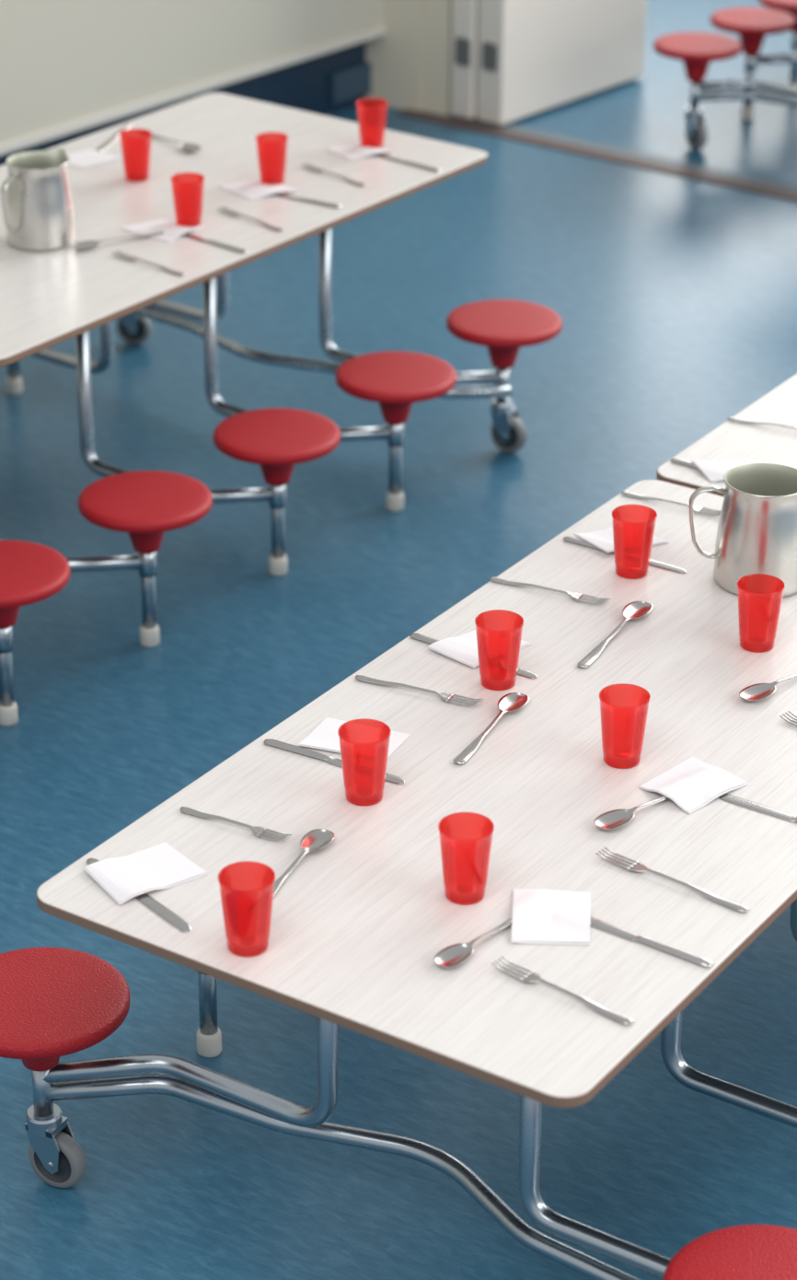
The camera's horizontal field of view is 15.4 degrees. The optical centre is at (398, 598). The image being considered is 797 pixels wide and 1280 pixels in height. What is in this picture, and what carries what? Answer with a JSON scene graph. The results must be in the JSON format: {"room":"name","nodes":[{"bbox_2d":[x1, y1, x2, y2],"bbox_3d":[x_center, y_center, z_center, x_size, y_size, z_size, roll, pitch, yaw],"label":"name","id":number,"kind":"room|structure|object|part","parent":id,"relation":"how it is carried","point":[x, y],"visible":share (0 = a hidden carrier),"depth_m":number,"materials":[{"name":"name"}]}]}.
{"room":"eatery","nodes":[
{"label":"eatery","id":0,"kind":"room"},
{"bbox_2d":[0,0,382,144],"bbox_3d":[-2.954,-1.380,4.814,0.200,2.668,9.000,20,32,35],"label":"wall","id":1,"kind":"structure","parent":0,"point":[63,62],"depth_m":7.69,"materials":[{"name":"beige paint"}]},
{"bbox_2d":[0,41,365,165],"bbox_3d":[-3.001,-0.076,5.478,0.186,0.207,9.000,20,32,35],"label":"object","id":2,"kind":"structure","parent":1,"relation":"attached to","point":[304,85],"depth_m":8.31,"materials":[{"name":"blue"}]},
{"bbox_2d":[0,25,385,155],"bbox_3d":[-2.959,-0.166,5.397,0.213,0.025,9.000,20,32,35],"label":"trim","id":3,"kind":"structure","parent":1,"relation":"attached to","point":[48,134],"depth_m":7.88,"materials":[{"name":"white"}]},
{"bbox_2d":[329,61,372,104],"bbox_3d":[-0.137,-1.485,8.502,0.025,0.090,0.170,20,32,35],"label":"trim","id":4,"kind":"structure","parent":1,"relation":"attached to","point":[354,81],"depth_m":8.48,"materials":[{"name":"blue"}]},
{"bbox_2d":[365,0,422,111],"bbox_3d":[-0.022,-2.820,8.105,0.445,2.900,0.340,16,30,29],"label":"wall","id":5,"kind":"structure","parent":0,"point":[395,57],"depth_m":8.47,"materials":[{"name":"beige paint"}]},
{"bbox_2d":[421,0,452,115],"bbox_3d":[0.191,-2.746,7.957,0.093,2.900,0.282,16,30,29],"label":"trim","id":6,"kind":"structure","parent":5,"relation":"attached to","point":[436,14],"depth_m":8.40,"materials":[{"name":"beige"}]},
{"bbox_2d":[0,0,796,1279],"bbox_3d":[1.594,0.356,4.955,14.000,0.050,16.400,16,30,29],"label":"floor","id":7,"kind":"structure","parent":0,"point":[675,297],"depth_m":5.61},
{"bbox_2d":[0,93,562,726],"bbox_3d":[-1.009,-0.240,5.414,1.285,0.586,3.054,18,31,32],"label":"dining table","id":8,"kind":"object","parent":7,"relation":"on","point":[49,298],"visible":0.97,"depth_m":5.83,"materials":[{"name":"laminate"}]},
{"bbox_3d":[-0.681,0.115,5.104,0.033,0.165,0.032,18,31,32],"label":"seat post","id":9,"kind":"part","parent":8,"relation":"part of","materials":[{"name":"silver metal"}]},
{"bbox_3d":[-0.849,-0.556,6.489,0.033,0.165,0.032,18,31,32],"label":"seat post","id":10,"kind":"part","parent":8,"relation":"part of","materials":[{"name":"silver metal"}]},
{"bbox_3d":[-0.680,-0.005,5.045,0.241,0.107,0.241,18,31,32],"label":"seat","id":11,"kind":"part","parent":8,"relation":"part of","materials":[{"name":"red plastic"}]},
{"bbox_2d":[0,148,76,251],"bbox_3d":[-0.695,-0.757,5.626,0.155,0.164,0.132,-9,27,-19],"label":"water jug","id":12,"kind":"object","parent":8,"relation":"on","point":[37,201],"visible":1,"depth_m":5.59,"materials":[{"name":"silver metal"}]},
{"bbox_3d":[-0.728,-0.739,5.565,0.014,0.113,0.052,16,30,29],"label":"jug handle","id":13,"kind":"part","parent":12,"relation":"part of","materials":[{"name":"silver metal"}]},
{"bbox_2d":[66,149,122,168],"bbox_3d":[-0.648,-0.914,6.136,0.124,0.002,0.099,-20,32,-35],"label":"paper napkin","id":14,"kind":"object","parent":8,"relation":"on","point":[89,157],"visible":0.88,"depth_m":6.13,"materials":[{"name":"white paper"}]},
{"bbox_2d":[95,123,133,151],"bbox_3d":[-0.604,-0.978,6.265,0.018,0.005,0.212,7,27,13],"label":"table knife","id":15,"kind":"object","parent":8,"relation":"on","point":[116,135],"visible":0.96,"depth_m":6.25,"materials":[{"name":"silver metal"}]},
{"bbox_2d":[71,231,163,249],"bbox_3d":[-0.534,-0.689,5.661,0.200,0.010,0.036,-15,30,-29],"label":"spoon","id":16,"kind":"object","parent":8,"relation":"on","point":[83,245],"visible":1,"depth_m":5.64,"materials":[{"name":"silver metal"}]},
{"bbox_2d":[119,128,151,182],"bbox_3d":[-0.533,-0.899,6.000,0.066,0.096,0.066,20,32,34],"label":"cup","id":17,"kind":"object","parent":8,"relation":"on","point":[123,142],"visible":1,"depth_m":5.99,"materials":[{"name":"red plastic"}]},
{"bbox_3d":[-0.455,-0.138,5.323,0.241,0.107,0.241,18,31,32],"label":"seat","id":18,"kind":"part","parent":8,"relation":"part of","materials":[{"name":"red plastic"}]},
{"bbox_3d":[-0.456,-0.017,5.381,0.033,0.165,0.032,18,31,32],"label":"seat post","id":19,"kind":"part","parent":8,"relation":"part of","materials":[{"name":"silver metal"}]},
{"bbox_2d":[111,250,185,275],"bbox_3d":[-0.469,-0.629,5.543,0.182,0.006,0.023,20,32,35],"label":"fork","id":20,"kind":"object","parent":8,"relation":"on","point":[121,255],"visible":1,"depth_m":5.54,"materials":[{"name":"silver metal"}]},
{"bbox_2d":[119,219,203,243],"bbox_3d":[-0.463,-0.721,5.735,0.130,0.007,0.110,16,30,29],"label":"paper napkin","id":21,"kind":"object","parent":8,"relation":"on","point":[171,230],"visible":1,"depth_m":5.72,"materials":[{"name":"white paper"}]},
{"bbox_2d":[139,129,201,151],"bbox_3d":[-0.485,-0.969,6.241,0.036,0.010,0.200,-21,33,-37],"label":"spoon","id":22,"kind":"object","parent":8,"relation":"on","point":[189,146],"visible":0.92,"depth_m":6.21,"materials":[{"name":"silver metal"}]},
{"bbox_2d":[170,172,204,226],"bbox_3d":[-0.409,-0.773,5.741,0.066,0.096,0.066,10,27,18],"label":"cup","id":23,"kind":"object","parent":8,"relation":"on","point":[201,183],"visible":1,"depth_m":5.73,"materials":[{"name":"red plastic"}]},
{"bbox_2d":[181,232,247,253],"bbox_3d":[-0.370,-0.689,5.672,0.212,0.005,0.018,20,32,35],"label":"table knife","id":24,"kind":"object","parent":8,"relation":"on","point":[243,250],"visible":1,"depth_m":5.65,"materials":[{"name":"silver metal"}]},
{"bbox_2d":[217,206,283,231],"bbox_3d":[-0.289,-0.743,5.782,0.023,0.006,0.182,-23,34,-39],"label":"fork","id":25,"kind":"object","parent":8,"relation":"on","point":[233,213],"visible":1,"depth_m":5.79,"materials":[{"name":"silver metal"}]},
{"bbox_2d":[218,177,299,199],"bbox_3d":[-0.283,-0.829,5.960,0.128,0.007,0.110,-14,29,-27],"label":"paper napkin","id":26,"kind":"object","parent":8,"relation":"on","point":[251,190],"visible":1,"depth_m":5.95,"materials":[{"name":"white paper"}]},
{"bbox_2d":[256,131,288,184],"bbox_3d":[-0.256,-0.889,5.985,0.066,0.096,0.066,-12,28,-23],"label":"cup","id":27,"kind":"object","parent":8,"relation":"on","point":[260,146],"visible":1,"depth_m":5.97,"materials":[{"name":"red plastic"}]},
{"bbox_3d":[-0.230,-0.270,5.601,0.241,0.107,0.241,18,31,32],"label":"seat","id":28,"kind":"part","parent":8,"relation":"part of","materials":[{"name":"red plastic"}]},
{"bbox_3d":[-0.231,-0.150,5.659,0.033,0.165,0.032,18,31,32],"label":"seat post","id":29,"kind":"part","parent":8,"relation":"part of","materials":[{"name":"silver metal"}]},
{"bbox_2d":[269,193,341,208],"bbox_3d":[-0.205,-0.802,5.909,0.212,0.005,0.018,15,29,28],"label":"table knife","id":30,"kind":"object","parent":8,"relation":"on","point":[327,203],"visible":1,"depth_m":5.89,"materials":[{"name":"silver metal"}]},
{"bbox_2d":[301,162,366,186],"bbox_3d":[-0.132,-0.867,6.039,0.023,0.006,0.182,-23,34,-39],"label":"fork","id":31,"kind":"object","parent":8,"relation":"on","point":[311,167],"visible":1,"depth_m":6.04,"materials":[{"name":"silver metal"}]},
{"bbox_2d":[326,144,393,160],"bbox_3d":[-0.081,-0.942,6.197,0.114,0.008,0.091,-12,29,-25],"label":"paper napkin","id":32,"kind":"object","parent":8,"relation":"on","point":[353,152],"visible":1,"depth_m":6.18,"materials":[{"name":"white paper"}]},
{"bbox_2d":[356,97,387,148],"bbox_3d":[-0.056,-0.997,6.211,0.066,0.096,0.066,4,26,8],"label":"cup","id":33,"kind":"object","parent":8,"relation":"on","point":[384,108],"visible":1,"depth_m":6.20,"materials":[{"name":"red plastic"}]},
{"bbox_3d":[-0.005,-0.403,5.878,0.241,0.107,0.241,18,31,32],"label":"seat","id":34,"kind":"part","parent":8,"relation":"part of","materials":[{"name":"red plastic"}]},
{"bbox_3d":[-0.006,-0.282,5.936,0.033,0.165,0.032,18,31,32],"label":"seat post","id":35,"kind":"part","parent":8,"relation":"part of","materials":[{"name":"silver metal"}]},
{"bbox_2d":[372,153,442,172],"bbox_3d":[0.005,-0.910,6.136,0.212,0.005,0.018,21,32,36],"label":"table knife","id":36,"kind":"object","parent":8,"relation":"on","point":[436,169],"visible":1,"depth_m":6.12,"materials":[{"name":"silver metal"}]},
{"bbox_3d":[0.219,-0.449,6.197,0.026,0.088,0.026,18,31,32],"label":"seat post","id":37,"kind":"part","parent":8,"relation":"part of","materials":[{"name":"silver metal"}]},
{"bbox_3d":[0.219,-0.535,6.156,0.241,0.107,0.241,18,31,32],"label":"seat","id":38,"kind":"part","parent":8,"relation":"part of","materials":[{"name":"red plastic"}]},
{"bbox_2d":[0,373,796,1279],"bbox_3d":[0.717,0.163,4.610,1.305,0.586,3.054,16,30,29],"label":"dining table","id":39,"kind":"object","parent":7,"relation":"on","point":[359,925],"visible":0.77,"depth_m":3.72,"materials":[{"name":"laminate"}]},
{"bbox_3d":[-0.472,0.649,3.915,0.026,0.088,0.026,16,30,29],"label":"seat post","id":40,"kind":"part","parent":39,"relation":"part of","materials":[{"name":"silver metal"}]},
{"bbox_3d":[-0.471,0.563,3.874,0.241,0.107,0.241,16,30,29],"label":"seat","id":41,"kind":"part","parent":39,"relation":"part of","materials":[{"name":"red plastic"}]},
{"bbox_2d":[86,858,191,931],"bbox_3d":[-0.310,0.351,3.523,0.018,0.005,0.206,-20,32,-36],"label":"table knife","id":42,"kind":"object","parent":39,"relation":"on","point":[165,913],"visible":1,"depth_m":3.49,"materials":[{"name":"silver metal"}]},
{"bbox_2d":[83,842,208,905],"bbox_3d":[-0.307,0.329,3.567,0.124,0.007,0.093,-17,31,-32],"label":"paper napkin","id":43,"kind":"object","parent":39,"relation":"on","point":[159,866],"visible":1,"depth_m":3.56,"materials":[{"name":"white paper"}]},
{"bbox_3d":[-0.272,0.552,4.207,0.033,0.165,0.032,16,30,29],"label":"seat post","id":44,"kind":"part","parent":39,"relation":"part of","materials":[{"name":"silver metal"}]},
{"bbox_2d":[179,806,291,841],"bbox_3d":[-0.204,0.279,3.670,0.157,0.006,0.021,14,29,26],"label":"fork","id":45,"kind":"object","parent":39,"relation":"on","point":[258,831],"visible":1,"depth_m":3.66,"materials":[{"name":"silver metal"}]},
{"bbox_2d":[218,861,275,956],"bbox_3d":[-0.174,0.360,3.404,0.066,0.096,0.066,6,26,11],"label":"cup","id":46,"kind":"object","parent":39,"relation":"on","point":[248,946],"visible":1,"depth_m":3.39,"materials":[{"name":"red plastic"}]},
{"bbox_2d":[248,828,334,912],"bbox_3d":[-0.131,0.327,3.568,0.036,0.010,0.200,12,28,22],"label":"spoon","id":47,"kind":"object","parent":39,"relation":"on","point":[317,839],"visible":0.82,"depth_m":3.62,"materials":[{"name":"silver metal"}]},
{"bbox_2d":[263,738,405,784],"bbox_3d":[-0.083,0.209,3.820,0.212,0.005,0.018,14,29,26],"label":"table knife","id":48,"kind":"object","parent":39,"relation":"on","point":[367,771],"visible":0.82,"depth_m":3.83,"materials":[{"name":"silver metal"}]},
{"bbox_2d":[297,717,410,759],"bbox_3d":[-0.059,0.185,3.872,0.124,0.004,0.089,11,28,20],"label":"paper napkin","id":49,"kind":"object","parent":39,"relation":"on","point":[325,736],"visible":0.67,"depth_m":3.88,"materials":[{"name":"white paper"}]},
{"bbox_2d":[337,718,391,805],"bbox_3d":[-0.043,0.208,3.719,0.066,0.096,0.066,-8,27,-17],"label":"cup","id":50,"kind":"object","parent":39,"relation":"on","point":[361,797],"visible":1,"depth_m":3.71,"materials":[{"name":"red plastic"}]},
{"bbox_2d":[355,674,483,706],"bbox_3d":[0.026,0.123,3.996,0.187,0.006,0.024,12,28,23],"label":"fork","id":51,"kind":"object","parent":39,"relation":"on","point":[447,696],"visible":1,"depth_m":3.99,"materials":[{"name":"silver metal"}]},
{"bbox_2d":[438,812,494,905],"bbox_3d":[0.080,0.311,3.509,0.066,0.096,0.066,14,29,26],"label":"cup","id":52,"kind":"object","parent":39,"relation":"on","point":[461,894],"visible":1,"depth_m":3.50,"materials":[{"name":"red plastic"}]},
{"bbox_2d":[434,917,511,967],"bbox_3d":[0.109,0.389,3.444,0.034,0.010,0.192,21,32,36],"label":"spoon","id":53,"kind":"object","parent":39,"relation":"on","point":[454,955],"visible":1,"depth_m":3.41,"materials":[{"name":"silver metal"}]},
{"bbox_2d":[409,633,537,678],"bbox_3d":[0.104,0.078,4.095,0.213,0.005,0.018,18,31,31],"label":"table knife","id":54,"kind":"object","parent":39,"relation":"on","point":[494,662],"visible":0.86,"depth_m":4.07,"materials":[{"name":"silver metal"}]},
{"bbox_2d":[427,629,532,668],"bbox_3d":[0.114,0.064,4.121,0.121,0.007,0.086,-22,34,-38],"label":"paper napkin","id":55,"kind":"object","parent":39,"relation":"on","point":[463,648],"visible":0.75,"depth_m":4.11,"materials":[{"name":"white paper"}]},
{"bbox_2d":[453,692,529,764],"bbox_3d":[0.120,0.170,3.897,0.037,0.010,0.206,12,28,23],"label":"spoon","id":56,"kind":"object","parent":39,"relation":"on","point":[511,702],"visible":1,"depth_m":3.92,"materials":[{"name":"silver metal"}]},
{"bbox_2d":[475,609,523,690],"bbox_3d":[0.136,0.072,4.004,0.066,0.096,0.066,-4,26,-10],"label":"cup","id":57,"kind":"object","parent":39,"relation":"on","point":[497,682],"visible":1,"depth_m":4.00,"materials":[{"name":"red plastic"}]},
{"bbox_2d":[489,576,610,604],"bbox_3d":[0.218,-0.013,4.280,0.186,0.006,0.024,13,28,24],"label":"fork","id":58,"kind":"object","parent":39,"relation":"on","point":[576,596],"visible":1,"depth_m":4.27,"materials":[{"name":"silver metal"}]},
{"bbox_2d":[511,888,591,944],"bbox_3d":[0.181,0.373,3.483,0.094,0.008,0.118,2,26,2],"label":"paper napkin","id":59,"kind":"object","parent":39,"relation":"on","point":[539,915],"visible":1,"depth_m":3.48,"materials":[{"name":"white paper"}]},
{"bbox_2d":[491,955,634,1024],"bbox_3d":[0.186,0.444,3.337,0.190,0.006,0.024,20,32,35],"label":"fork","id":60,"kind":"object","parent":39,"relation":"on","point":[533,976],"visible":1,"depth_m":3.34,"materials":[{"name":"silver metal"}]},
{"bbox_2d":[577,601,652,667],"bbox_3d":[0.302,0.049,4.150,0.038,0.010,0.221,13,29,25],"label":"spoon","id":61,"kind":"object","parent":39,"relation":"on","point":[635,610],"visible":1,"depth_m":4.18,"materials":[{"name":"silver metal"}]},
{"bbox_2d":[573,523,669,553],"bbox_3d":[0.335,-0.091,4.446,0.115,0.007,0.088,-14,29,-27],"label":"paper napkin","id":62,"kind":"object","parent":39,"relation":"on","point":[634,538],"visible":0.78,"depth_m":4.44,"materials":[{"name":"white paper"}]},
{"bbox_2d":[599,683,651,768],"bbox_3d":[0.290,0.167,3.811,0.066,0.096,0.066,-1,26,-2],"label":"cup","id":63,"kind":"object","parent":39,"relation":"on","point":[620,760],"visible":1,"depth_m":3.80,"materials":[{"name":"red plastic"}]},
{"bbox_2d":[563,535,686,572],"bbox_3d":[0.337,-0.067,4.397,0.209,0.005,0.018,16,30,29],"label":"table knife","id":64,"kind":"object","parent":39,"relation":"on","point":[655,563],"visible":0.83,"depth_m":4.39,"materials":[{"name":"silver metal"}]},
{"bbox_2d":[594,795,668,829],"bbox_3d":[0.324,0.256,3.724,0.203,0.010,0.036,-21,33,-37],"label":"spoon","id":65,"kind":"object","parent":39,"relation":"on","point":[614,819],"visible":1,"depth_m":3.69,"materials":[{"name":"silver metal"}]},
{"bbox_2d":[612,504,657,579],"bbox_3d":[0.344,-0.081,4.325,0.066,0.096,0.066,4,26,7],"label":"cup","id":66,"kind":"object","parent":39,"relation":"on","point":[630,572],"visible":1,"depth_m":4.32,"materials":[{"name":"red plastic"}]},
{"bbox_2d":[591,916,714,967],"bbox_3d":[0.275,0.393,3.446,0.210,0.005,0.018,17,31,31],"label":"table knife","id":67,"kind":"object","parent":39,"relation":"on","point":[599,924],"visible":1,"depth_m":3.43,"materials":[{"name":"silver metal"}]},
{"bbox_2d":[621,490,721,515],"bbox_3d":[0.424,-0.148,4.563,0.173,0.006,0.022,14,29,26],"label":"fork","id":68,"kind":"object","parent":39,"relation":"on","point":[697,508],"visible":0.91,"depth_m":4.55,"materials":[{"name":"silver metal"}]},
{"bbox_2d":[595,847,749,912],"bbox_3d":[0.330,0.339,3.555,0.212,0.006,0.024,19,31,34],"label":"fork","id":69,"kind":"object","parent":39,"relation":"on","point":[638,866],"visible":1,"depth_m":3.56,"materials":[{"name":"silver metal"}]},
{"bbox_2d":[671,458,698,468],"bbox_3d":[0.520,-0.197,4.669,0.203,0.005,0.017,17,31,31],"label":"table knife","id":70,"kind":"object","parent":39,"relation":"on","point":[677,460],"visible":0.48,"depth_m":4.71,"materials":[{"name":"silver metal"}]},
{"bbox_2d":[640,756,748,814],"bbox_3d":[0.373,0.234,3.772,0.113,0.009,0.096,-22,34,-38],"label":"paper napkin","id":71,"kind":"object","parent":39,"relation":"on","point":[692,784],"visible":1,"depth_m":3.77,"materials":[{"name":"white paper"}]},
{"bbox_2d":[691,458,756,482],"bbox_3d":[0.533,-0.205,4.684,0.118,0.007,0.082,-6,26,-12],"label":"paper napkin","id":72,"kind":"object","parent":39,"relation":"on","point":[714,471],"visible":0.53,"depth_m":4.69,"materials":[{"name":"white paper"}]},
{"bbox_3d":[0.417,0.824,3.350,0.241,0.107,0.241,16,30,29],"label":"seat","id":73,"kind":"part","parent":39,"relation":"part of","materials":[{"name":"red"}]},
{"bbox_2d":[688,462,796,598],"bbox_3d":[0.521,-0.098,4.283,0.162,0.164,0.138,-17,31,-31],"label":"water jug","id":74,"kind":"object","parent":39,"relation":"on","point":[757,532],"visible":0.98,"depth_m":4.25,"materials":[{"name":"silver metal"}]},
{"bbox_3d":[0.447,-0.111,4.285,0.054,0.113,0.015,1,26,0],"label":"jug handle","id":75,"kind":"part","parent":74,"relation":"part of","materials":[{"name":"silver metal"}]},
{"bbox_2d":[720,793,796,821],"bbox_3d":[0.494,0.273,3.698,0.210,0.005,0.018,16,30,29],"label":"table knife","id":76,"kind":"object","parent":39,"relation":"on","point":[743,802],"visible":1,"depth_m":3.72,"materials":[{"name":"silver metal"}]},
{"bbox_2d":[737,573,785,652],"bbox_3d":[0.502,0.022,4.113,0.066,0.096,0.066,6,26,12],"label":"cup","id":77,"kind":"object","parent":39,"relation":"on","point":[752,645],"visible":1,"depth_m":4.10,"materials":[{"name":"red plastic"}]},
{"bbox_2d":[728,417,796,429],"bbox_3d":[0.627,-0.283,4.845,0.181,0.006,0.023,12,28,22],"label":"fork","id":78,"kind":"object","parent":39,"relation":"on","point":[729,418],"visible":1,"depth_m":4.86,"materials":[{"name":"silver metal"}]},
{"bbox_2d":[739,673,796,701],"bbox_3d":[0.541,0.106,4.036,0.208,0.010,0.037,-22,33,-38],"label":"spoon","id":79,"kind":"object","parent":39,"relation":"on","point":[757,692],"visible":1,"depth_m":4.00,"materials":[{"name":"silver metal"}]},
{"bbox_2d":[779,710,796,726],"bbox_3d":[0.584,0.185,3.877,0.194,0.006,0.024,23,34,39],"label":"fork","id":80,"kind":"object","parent":39,"relation":"on","point":[793,717],"visible":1,"depth_m":3.93,"materials":[{"name":"silver metal"}]},
{"bbox_2d":[477,0,647,125],"bbox_3d":[0.484,-2.489,8.107,0.090,2.290,0.694,21,32,36],"label":"door","id":81,"kind":"structure","parent":7,"relation":"on","point":[535,56],"depth_m":8.43,"materials":[{"name":"beige"}]},
{"bbox_2d":[451,0,479,118],"bbox_3d":[0.405,-2.512,8.154,0.080,2.290,0.694,21,32,36],"label":"door","id":82,"kind":"structure","parent":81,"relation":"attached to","point":[465,13],"depth_m":8.34,"materials":[{"name":"beige"}]},
{"bbox_2d":[395,108,796,201],"bbox_3d":[3.440,-0.287,6.253,8.500,0.004,0.062,18,31,32],"label":"floor strip","id":83,"kind":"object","parent":7,"relation":"on","point":[654,166],"depth_m":8.13,"materials":[{"name":"grey metal"}]},
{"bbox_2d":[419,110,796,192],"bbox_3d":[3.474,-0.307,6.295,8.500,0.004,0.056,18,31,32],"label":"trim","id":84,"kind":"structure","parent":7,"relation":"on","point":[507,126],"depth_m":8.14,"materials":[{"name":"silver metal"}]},
{"bbox_2d":[653,0,796,150],"bbox_3d":[2.015,-1.881,8.855,1.305,0.586,3.054,16,30,29],"label":"dining table","id":85,"kind":"object","parent":7,"relation":"on","point":[697,51],"visible":1,"depth_m":8.15,"materials":[{"name":"plastic"}]},
{"bbox_3d":[0.818,-1.389,8.149,0.026,0.088,0.026,16,30,29],"label":"seat post","id":86,"kind":"part","parent":85,"relation":"part of","materials":[{"name":"silver metal"}]},
{"bbox_3d":[0.819,-1.474,8.107,0.241,0.107,0.241,16,30,29],"label":"seat","id":87,"kind":"part","parent":85,"relation":"part of","materials":[{"name":"red plastic"}]},
{"bbox_3d":[1.000,-1.473,8.415,0.033,0.165,0.032,16,30,29],"label":"seat post","id":88,"kind":"part","parent":85,"relation":"part of","materials":[{"name":"silver metal"}]},
{"bbox_3d":[1.001,-1.594,8.357,0.241,0.107,0.241,16,30,29],"label":"seat","id":89,"kind":"part","parent":85,"relation":"part of","materials":[{"name":"red plastic"}]},
{"bbox_3d":[1.163,-1.700,8.580,0.241,0.107,0.241,16,30,29],"label":"seat","id":90,"kind":"part","parent":85,"relation":"part of","materials":[{"name":"red plastic"}]},
{"bbox_3d":[1.162,-1.580,8.638,0.033,0.165,0.032,16,30,29],"label":"seat post","id":91,"kind":"part","parent":85,"relation":"part of","materials":[{"name":"silver metal"}]}
]}

